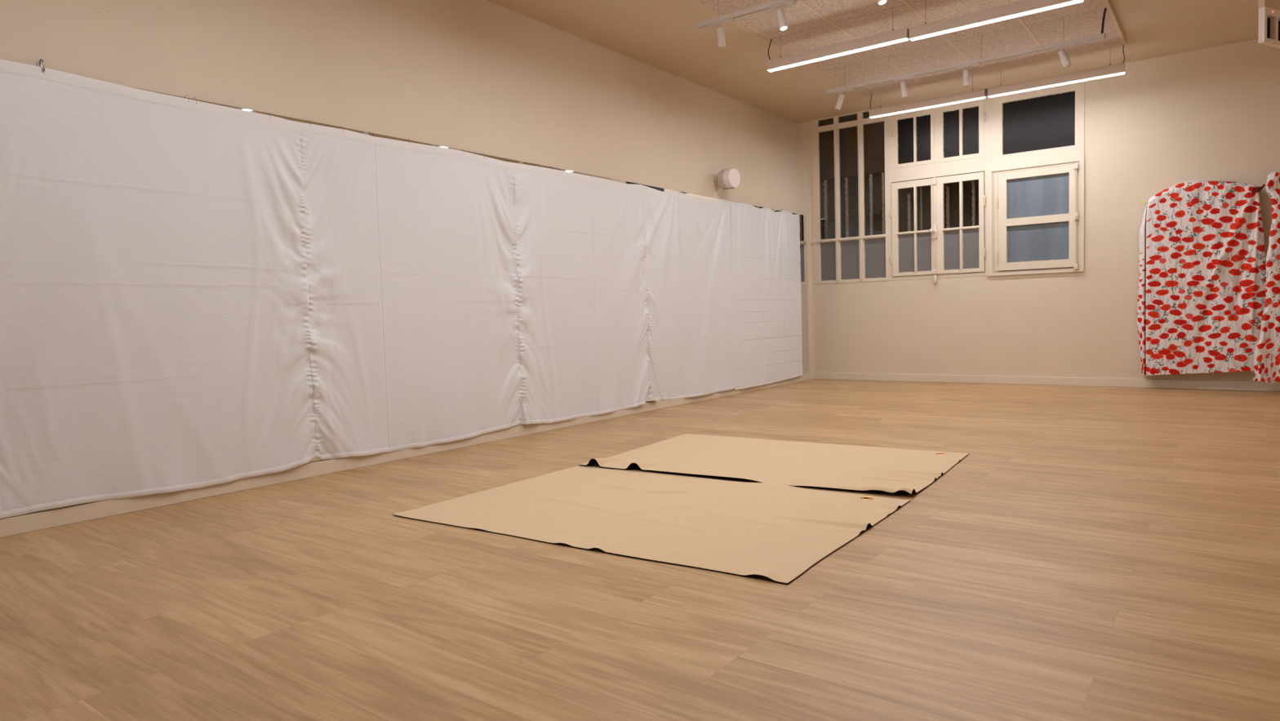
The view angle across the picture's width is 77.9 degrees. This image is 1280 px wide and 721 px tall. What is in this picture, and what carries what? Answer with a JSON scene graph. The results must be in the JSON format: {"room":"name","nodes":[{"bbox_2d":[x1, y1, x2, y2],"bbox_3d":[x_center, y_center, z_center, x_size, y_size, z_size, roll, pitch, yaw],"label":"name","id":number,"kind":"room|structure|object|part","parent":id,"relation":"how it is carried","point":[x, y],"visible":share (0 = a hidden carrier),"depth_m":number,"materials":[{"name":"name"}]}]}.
{"room":"exercise studio","nodes":[
{"label":"exercise studio","id":0,"kind":"room"},
{"bbox_2d":[0,0,813,518],"bbox_3d":[-1.299,-1.053,5.850,0.400,3.299,11.200,1,4,37],"label":"wall","id":1,"kind":"structure","parent":0,"point":[483,77],"depth_m":5.46,"materials":[{"name":"beige paint"}]},
{"bbox_2d":[128,86,373,462],"bbox_3d":[-2.285,-0.367,4.205,0.006,1.998,2.102,1,4,37],"label":"wall mirror","id":2,"kind":"object","parent":1,"relation":"attached to","point":[316,458],"visible":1,"depth_m":4.57,"materials":[{"name":"clear glass"}]},
{"bbox_2d":[0,59,736,518],"bbox_3d":[-1.149,-0.472,5.674,0.043,2.042,7.224,1,4,37],"label":"curtain","id":3,"kind":"object","parent":1,"relation":"hanging from","point":[193,295],"visible":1,"depth_m":4.53,"materials":[{"name":"white fabric"}]},
{"bbox_2d":[37,58,44,71],"bbox_3d":[-2.713,-1.337,3.589,0.042,0.060,0.020,1,4,37],"label":"clip","id":4,"kind":"object","parent":3,"relation":"attached to","point":[39,64],"visible":1,"depth_m":3.59,"materials":[{"name":"silver metal"}]},
{"bbox_3d":[-1.185,-1.444,5.623,0.007,0.097,7.224,1,4,37],"label":"casing","id":5,"kind":"part","parent":3,"relation":"part of","materials":[{"name":"white fabric"}]},
{"bbox_2d":[0,372,814,537],"bbox_3d":[-1.086,0.554,5.819,0.014,0.082,11.200,1,4,37],"label":"baseboard","id":6,"kind":"structure","parent":1,"relation":"attached to","point":[19,524],"depth_m":4.58,"materials":[{"name":"beige paint"}]},
{"bbox_2d":[373,133,589,175],"bbox_3d":[-1.025,-0.502,5.887,0.006,1.998,2.102,1,4,37],"label":"wall mirror","id":7,"kind":"object","parent":1,"relation":"attached to","point":[374,134],"visible":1,"depth_m":5.77,"materials":[{"name":"clear glass"}]},
{"bbox_2d":[589,174,719,401],"bbox_3d":[0.234,-0.637,7.568,0.006,1.998,2.102,1,4,37],"label":"wall mirror","id":8,"kind":"object","parent":1,"relation":"attached to","point":[606,178],"visible":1,"depth_m":7.47,"materials":[{"name":"clear glass"}]},
{"bbox_2d":[715,168,740,189],"bbox_3d":[0.898,-1.886,8.258,0.242,0.213,0.200,2,5,45],"label":"wall speaker","id":9,"kind":"object","parent":1,"relation":"attached to","point":[726,179],"visible":1,"depth_m":8.18,"materials":[{"name":"beige plastic"}]},
{"bbox_2d":[728,168,740,186],"bbox_3d":[0.980,-1.884,8.176,0.011,0.182,0.182,2,5,45],"label":"grille","id":10,"kind":"object","parent":9,"relation":"attached to","point":[734,175],"depth_m":8.16,"materials":[{"name":"white plastic"}]},
{"bbox_2d":[719,199,808,373],"bbox_3d":[1.502,-0.773,9.261,0.006,1.998,2.132,1,4,37],"label":"wall mirror","id":11,"kind":"object","parent":1,"relation":"attached to","point":[802,219],"visible":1,"depth_m":10.03,"materials":[{"name":"clear glass"}]},
{"bbox_2d":[730,201,803,390],"bbox_3d":[1.511,-0.753,9.228,0.037,2.053,1.670,1,4,37],"label":"sheet","id":12,"kind":"object","parent":1,"relation":"hanging from","point":[766,242],"visible":1,"depth_m":9.15,"materials":[{"name":"white fabric"}]},
{"bbox_2d":[0,378,1279,720],"bbox_3d":[1.283,0.667,4.242,6.500,0.100,11.700,1,4,37],"label":"floor","id":13,"kind":"structure","parent":0,"point":[1093,553],"depth_m":2.57,"materials":[{"name":"brown wood"}]},
{"bbox_2d":[391,465,910,583],"bbox_3d":[0.051,0.673,3.675,2.020,0.024,1.442,1,4,37],"label":"floor mat","id":14,"kind":"object","parent":13,"relation":"on","point":[776,532],"visible":0.99,"depth_m":3.51,"materials":[{"name":"beige cardboard"}]},
{"bbox_2d":[578,433,968,493],"bbox_3d":[0.822,0.570,4.793,1.986,0.055,1.352,0,4,32],"label":"floor mat","id":15,"kind":"object","parent":13,"relation":"on","point":[791,463],"visible":1,"depth_m":4.67,"materials":[{"name":"beige fabric"}]},
{"bbox_2d":[486,0,1258,123],"bbox_3d":[1.203,-2.732,4.154,6.600,0.100,11.900,1,4,37],"label":"ceiling","id":16,"kind":"structure","parent":0,"point":[664,35],"depth_m":7.27,"materials":[{"name":"paint"}]},
{"bbox_2d":[697,0,799,29],"bbox_3d":[1.396,-2.603,5.247,2.398,0.227,0.038,1,4,37],"label":"track rail","id":17,"kind":"object","parent":16,"relation":"hanging from","point":[764,6],"visible":1,"depth_m":5.72,"materials":[{"name":"white metal"}]},
{"bbox_2d":[710,17,734,47],"bbox_3d":[0.623,-2.417,5.869,0.190,0.175,0.099,1,4,37],"label":"track spotlight","id":18,"kind":"object","parent":17,"relation":"attached to","point":[720,30],"visible":1,"depth_m":5.86,"materials":[{"name":"white metal"}]},
{"bbox_2d":[768,0,795,31],"bbox_3d":[0.999,-2.408,5.554,0.190,0.178,0.064,1,4,37],"label":"track spotlight","id":19,"kind":"object","parent":17,"relation":"attached to","point":[781,18],"visible":1,"depth_m":5.54,"materials":[{"name":"white metal"}]},
{"bbox_2d":[877,0,886,4],"bbox_3d":[1.562,-2.400,5.133,0.190,0.178,0.064,1,4,37],"label":"track spotlight","id":20,"kind":"object","parent":17,"relation":"attached to","point":[879,2],"visible":1,"depth_m":5.12,"materials":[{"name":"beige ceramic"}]},
{"bbox_2d":[689,0,866,95],"bbox_3d":[0.045,-2.708,5.528,0.026,0.038,8.295,1,4,37],"label":"trim","id":21,"kind":"structure","parent":16,"relation":"attached to","point":[693,1],"depth_m":6.95,"materials":[{"name":"paint"}]},
{"bbox_2d":[766,8,909,71],"bbox_3d":[1.614,-2.664,6.581,1.223,0.272,0.054,1,4,37],"label":"linear pendant light","id":22,"kind":"object","parent":16,"relation":"hanging from","point":[900,35],"visible":1,"depth_m":6.54,"materials":[{"name":"white metal"}]},
{"bbox_2d":[768,38,908,71],"bbox_3d":[1.618,-2.535,6.589,1.211,0.013,0.047,1,4,37],"label":"diffuser","id":23,"kind":"object","parent":22,"relation":"attached to","point":[885,42],"depth_m":6.56,"materials":[{"name":"white plastic"}]},
{"bbox_2d":[797,0,923,84],"bbox_3d":[0.537,-2.701,5.159,0.026,0.038,8.295,1,4,37],"label":"trim","id":24,"kind":"structure","parent":16,"relation":"attached to","point":[802,2],"depth_m":6.79,"materials":[{"name":"paint"}]},
{"bbox_2d":[695,0,1123,94],"bbox_3d":[2.454,-2.844,6.680,2.451,0.026,3.547,1,4,37],"label":"ceiling panel","id":25,"kind":"object","parent":16,"relation":"attached to","point":[1088,24],"depth_m":6.89,"materials":[{"name":"beige wood"}]},
{"bbox_2d":[869,73,986,118],"bbox_3d":[3.029,-2.814,8.414,1.204,0.270,0.054,1,4,37],"label":"linear pendant light","id":26,"kind":"object","parent":16,"relation":"hanging from","point":[975,95],"visible":1,"depth_m":8.38,"materials":[{"name":"white metal"}]},
{"bbox_2d":[870,97,985,118],"bbox_3d":[3.033,-2.686,8.421,1.192,0.013,0.047,1,4,37],"label":"diffuser","id":27,"kind":"object","parent":26,"relation":"attached to","point":[959,100],"depth_m":8.41,"materials":[{"name":"white plastic"}]},
{"bbox_2d":[900,0,984,73],"bbox_3d":[1.034,-2.694,4.788,0.026,0.038,8.295,1,4,37],"label":"trim","id":28,"kind":"structure","parent":16,"relation":"attached to","point":[904,2],"depth_m":6.98,"materials":[{"name":"paint"}]},
{"bbox_2d":[826,32,1105,94],"bbox_3d":[2.816,-2.750,7.139,2.392,0.237,0.038,1,4,37],"label":"track rail","id":29,"kind":"object","parent":16,"relation":"hanging from","point":[1049,46],"visible":1,"depth_m":7.02,"materials":[{"name":"white metal"}]},
{"bbox_2d":[833,88,853,109],"bbox_3d":[1.999,-2.558,7.769,0.064,0.173,0.195,-5,5,-45],"label":"track spotlight","id":30,"kind":"object","parent":29,"relation":"attached to","point":[838,104],"visible":1,"depth_m":7.77,"materials":[{"name":"white metal"}]},
{"bbox_2d":[894,75,915,97],"bbox_3d":[2.487,-2.550,7.413,0.190,0.177,0.073,1,4,37],"label":"track spotlight","id":31,"kind":"object","parent":29,"relation":"attached to","point":[903,85],"visible":1,"depth_m":7.40,"materials":[{"name":"white metal"}]},
{"bbox_2d":[956,62,980,86],"bbox_3d":[2.938,-2.544,7.076,0.190,0.177,0.073,1,4,37],"label":"track spotlight","id":32,"kind":"object","parent":29,"relation":"attached to","point":[966,73],"visible":1,"depth_m":7.07,"materials":[{"name":"white metal"}]},
{"bbox_2d":[1051,43,1077,67],"bbox_3d":[3.547,-2.536,6.619,0.190,0.174,0.072,1,4,37],"label":"track spotlight","id":33,"kind":"object","parent":29,"relation":"attached to","point":[1063,55],"visible":1,"depth_m":6.60,"materials":[{"name":"white metal"}]},
{"bbox_2d":[1076,37,1105,45],"bbox_3d":[3.697,-2.614,6.489,0.200,0.012,0.032,1,4,37],"label":"track power feed","id":34,"kind":"object","parent":29,"relation":"attached to","point":[1102,38],"visible":1,"depth_m":6.48,"materials":[{"name":"white plastic"}]},
{"bbox_2d":[909,0,1084,40],"bbox_3d":[2.596,-2.645,5.847,1.196,0.284,0.054,1,4,37],"label":"linear pendant light","id":35,"kind":"object","parent":16,"relation":"hanging from","point":[1025,7],"visible":1,"depth_m":5.86,"materials":[{"name":"white"}]},
{"bbox_2d":[1003,0,1052,60],"bbox_3d":[1.530,-2.687,4.417,0.026,0.038,8.295,1,4,37],"label":"trim","id":36,"kind":"structure","parent":16,"relation":"attached to","point":[1006,2],"depth_m":6.94,"materials":[{"name":"paint"}]},
{"bbox_2d":[987,62,1125,97],"bbox_3d":[4.012,-2.799,7.679,1.190,0.272,0.054,1,4,37],"label":"linear pendant light","id":37,"kind":"object","parent":16,"relation":"hanging from","point":[1117,69],"visible":1,"depth_m":7.64,"materials":[{"name":"white"}]},
{"bbox_2d":[984,88,987,97],"bbox_3d":[3.526,-2.719,8.050,0.034,0.076,0.036,1,4,37],"label":"connector","id":38,"kind":"object","parent":37,"relation":"attached to","point":[985,90],"visible":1,"depth_m":8.04,"materials":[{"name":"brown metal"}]},
{"bbox_2d":[1101,8,1106,33],"bbox_3d":[3.769,-2.756,6.436,0.043,0.201,0.020,-1,3,4],"label":"power cable","id":39,"kind":"object","parent":16,"relation":"hanging from","point":[1104,11],"visible":1,"depth_m":6.43,"materials":[{"name":"black plastic"}]},
{"bbox_2d":[1103,0,1126,45],"bbox_3d":[2.027,-2.680,4.045,0.026,0.038,8.295,1,4,37],"label":"trim","id":40,"kind":"structure","parent":16,"relation":"attached to","point":[1108,3],"depth_m":6.74,"materials":[{"name":"paint"}]},
{"bbox_2d":[1257,0,1279,48],"bbox_3d":[3.640,-2.255,4.412,0.620,1.024,0.040,-3,4,-26],"label":"air conditioner","id":41,"kind":"object","parent":16,"relation":"hanging from","point":[1268,29],"visible":1,"depth_m":4.32,"materials":[{"name":"white plastic"}]},
{"bbox_2d":[795,39,1279,382],"bbox_3d":[4.490,-1.382,8.574,6.200,3.299,0.120,1,4,37],"label":"wall","id":42,"kind":"structure","parent":0,"point":[1158,125],"depth_m":8.26,"materials":[{"name":"beige paint"}]},
{"bbox_2d":[811,110,890,284],"bbox_3d":[2.621,-2.015,9.862,0.990,2.074,0.078,1,4,37],"label":"window","id":43,"kind":"structure","parent":42,"relation":"in","point":[862,258],"depth_m":9.90,"materials":[{"name":"beige paint"}]},
{"bbox_3d":[2.406,-1.262,10.097,0.226,0.501,0.004,1,4,37],"label":"frosted pane","id":44,"kind":"part","parent":43,"relation":"part of","materials":[{"name":"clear glass"}]},
{"bbox_3d":[2.637,-1.259,9.924,0.264,0.501,0.004,1,4,37],"label":"frosted pane","id":45,"kind":"part","parent":43,"relation":"part of","materials":[{"name":"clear glass"}]},
{"bbox_3d":[2.896,-1.256,9.730,0.287,0.501,0.004,1,4,37],"label":"frosted pane","id":46,"kind":"part","parent":43,"relation":"part of","materials":[{"name":"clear glass"}]},
{"bbox_2d":[888,97,986,283],"bbox_3d":[3.438,-1.969,9.202,1.110,2.138,0.161,1,4,37],"label":"window","id":47,"kind":"structure","parent":42,"relation":"in","point":[935,147],"depth_m":9.20,"materials":[{"name":"beige paint"}]},
{"bbox_3d":[3.166,-2.608,9.420,0.210,0.541,0.004,1,4,37],"label":"dusty pane","id":48,"kind":"part","parent":47,"relation":"part of","materials":[{"name":"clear glass"}]},
{"bbox_3d":[3.195,-1.284,9.484,0.210,0.468,0.004,1,4,37],"label":"frosted pane","id":49,"kind":"part","parent":47,"relation":"part of","materials":[{"name":"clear glass"}]},
{"bbox_3d":[3.226,-2.605,9.341,0.480,0.615,0.005,1,4,37],"label":"sash moulding","id":50,"kind":"part","parent":47,"relation":"part of","materials":[{"name":"beige paint"}]},
{"bbox_3d":[3.333,-2.606,9.295,0.188,0.541,0.004,1,4,37],"label":"dusty pane","id":51,"kind":"part","parent":47,"relation":"part of","materials":[{"name":"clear glass"}]},
{"bbox_3d":[3.362,-1.281,9.359,0.188,0.468,0.004,1,4,37],"label":"frosted pane","id":52,"kind":"part","parent":47,"relation":"part of","materials":[{"name":"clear glass"}]},
{"bbox_3d":[3.414,-1.499,9.219,0.107,0.160,0.062,-4,4,-36],"label":"bolt handle","id":53,"kind":"part","parent":47,"relation":"part of","materials":[{"name":"beige paint"}]},
{"bbox_3d":[3.441,-1.561,9.239,0.022,1.140,0.018,1,4,37],"label":"bolt rod","id":54,"kind":"part","parent":47,"relation":"part of","materials":[{"name":"beige paint"}]},
{"bbox_3d":[3.585,-2.602,9.107,0.197,0.541,0.004,1,4,37],"label":"dusty pane","id":55,"kind":"part","parent":47,"relation":"part of","materials":[{"name":"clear glass"}]},
{"bbox_3d":[3.614,-1.278,9.171,0.197,0.468,0.004,1,4,37],"label":"frosted pane","id":56,"kind":"part","parent":47,"relation":"part of","materials":[{"name":"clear glass"}]},
{"bbox_3d":[3.654,-2.599,9.020,0.500,0.615,0.005,1,4,37],"label":"sash moulding","id":57,"kind":"part","parent":47,"relation":"part of","materials":[{"name":"beige paint"}]},
{"bbox_3d":[3.754,-2.600,8.980,0.196,0.541,0.004,1,4,37],"label":"dusty pane","id":58,"kind":"part","parent":47,"relation":"part of","materials":[{"name":"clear glass"}]},
{"bbox_3d":[3.784,-1.275,9.044,0.196,0.468,0.004,1,4,37],"label":"frosted pane","id":59,"kind":"part","parent":47,"relation":"part of","materials":[{"name":"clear glass"}]},
{"bbox_2d":[986,81,1084,275],"bbox_3d":[4.269,-1.985,8.586,0.962,2.083,0.147,1,4,37],"label":"window","id":60,"kind":"structure","parent":42,"relation":"in","point":[1035,167],"depth_m":8.60,"materials":[{"name":"beige paint"}]},
{"bbox_3d":[4.287,-1.552,8.618,0.962,1.215,0.018,1,4,37],"label":"casing","id":61,"kind":"part","parent":60,"relation":"part of","materials":[{"name":"beige paint"}]},
{"bbox_3d":[4.335,-1.285,8.630,0.632,0.418,0.004,1,4,37],"label":"frosted pane","id":62,"kind":"part","parent":60,"relation":"part of","materials":[{"name":"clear glass"}]},
{"bbox_3d":[4.321,-1.780,8.601,0.632,0.446,0.004,1,4,37],"label":"frosted pane","id":63,"kind":"part","parent":60,"relation":"part of","materials":[{"name":"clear glass"}]},
{"bbox_3d":[4.309,-2.559,8.567,0.728,0.584,0.004,1,4,37],"label":"dusty pane","id":64,"kind":"part","parent":60,"relation":"part of","materials":[{"name":"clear glass"}]},
{"bbox_3d":[4.599,-1.538,8.347,0.011,1.090,0.010,1,4,37],"label":"bolt rod","id":65,"kind":"part","parent":60,"relation":"part of","materials":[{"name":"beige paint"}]},
{"bbox_3d":[4.593,-1.507,8.338,0.036,0.091,0.077,1,4,37],"label":"bolt handle","id":66,"kind":"part","parent":60,"relation":"part of","materials":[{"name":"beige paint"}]},
{"bbox_2d":[813,372,1279,391],"bbox_3d":[4.622,0.226,8.520,5.888,0.088,0.014,1,4,37],"label":"baseboard","id":67,"kind":"structure","parent":42,"relation":"attached to","point":[1079,381],"depth_m":8.54,"materials":[{"name":"beige paint"}]},
{"bbox_2d":[1137,179,1266,375],"bbox_3d":[5.433,-0.803,7.699,1.029,1.913,0.210,1,4,37],"label":"cloth","id":68,"kind":"object","parent":42,"relation":"hanging from","point":[1201,304],"visible":0.94,"depth_m":7.64,"materials":[{"name":"fabric"}]},
{"bbox_2d":[1253,171,1279,384],"bbox_3d":[5.906,-0.764,7.197,0.508,1.952,0.418,1,4,37],"label":"cloth","id":69,"kind":"object","parent":42,"relation":"hanging from","point":[1266,355],"visible":1,"depth_m":7.15,"materials":[{"name":"fabric"}]},
{"label":"outside","id":70,"kind":"structure","parent":0,"visible":0},
{"bbox_2d":[820,171,1073,271],"bbox_3d":[3.610,-2.058,9.430,3.850,2.600,0.280,1,4,37],"label":"wall","id":71,"kind":"structure","parent":70,"point":[874,183],"depth_m":9.89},
{"bbox_2d":[819,113,884,180],"bbox_3d":[3.519,-2.759,9.338,3.500,0.885,0.015,1,4,37],"label":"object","id":72,"kind":"structure","parent":71,"relation":"attached to","point":[874,151],"depth_m":9.97,"materials":[{"name":"black glass"}]}
]}

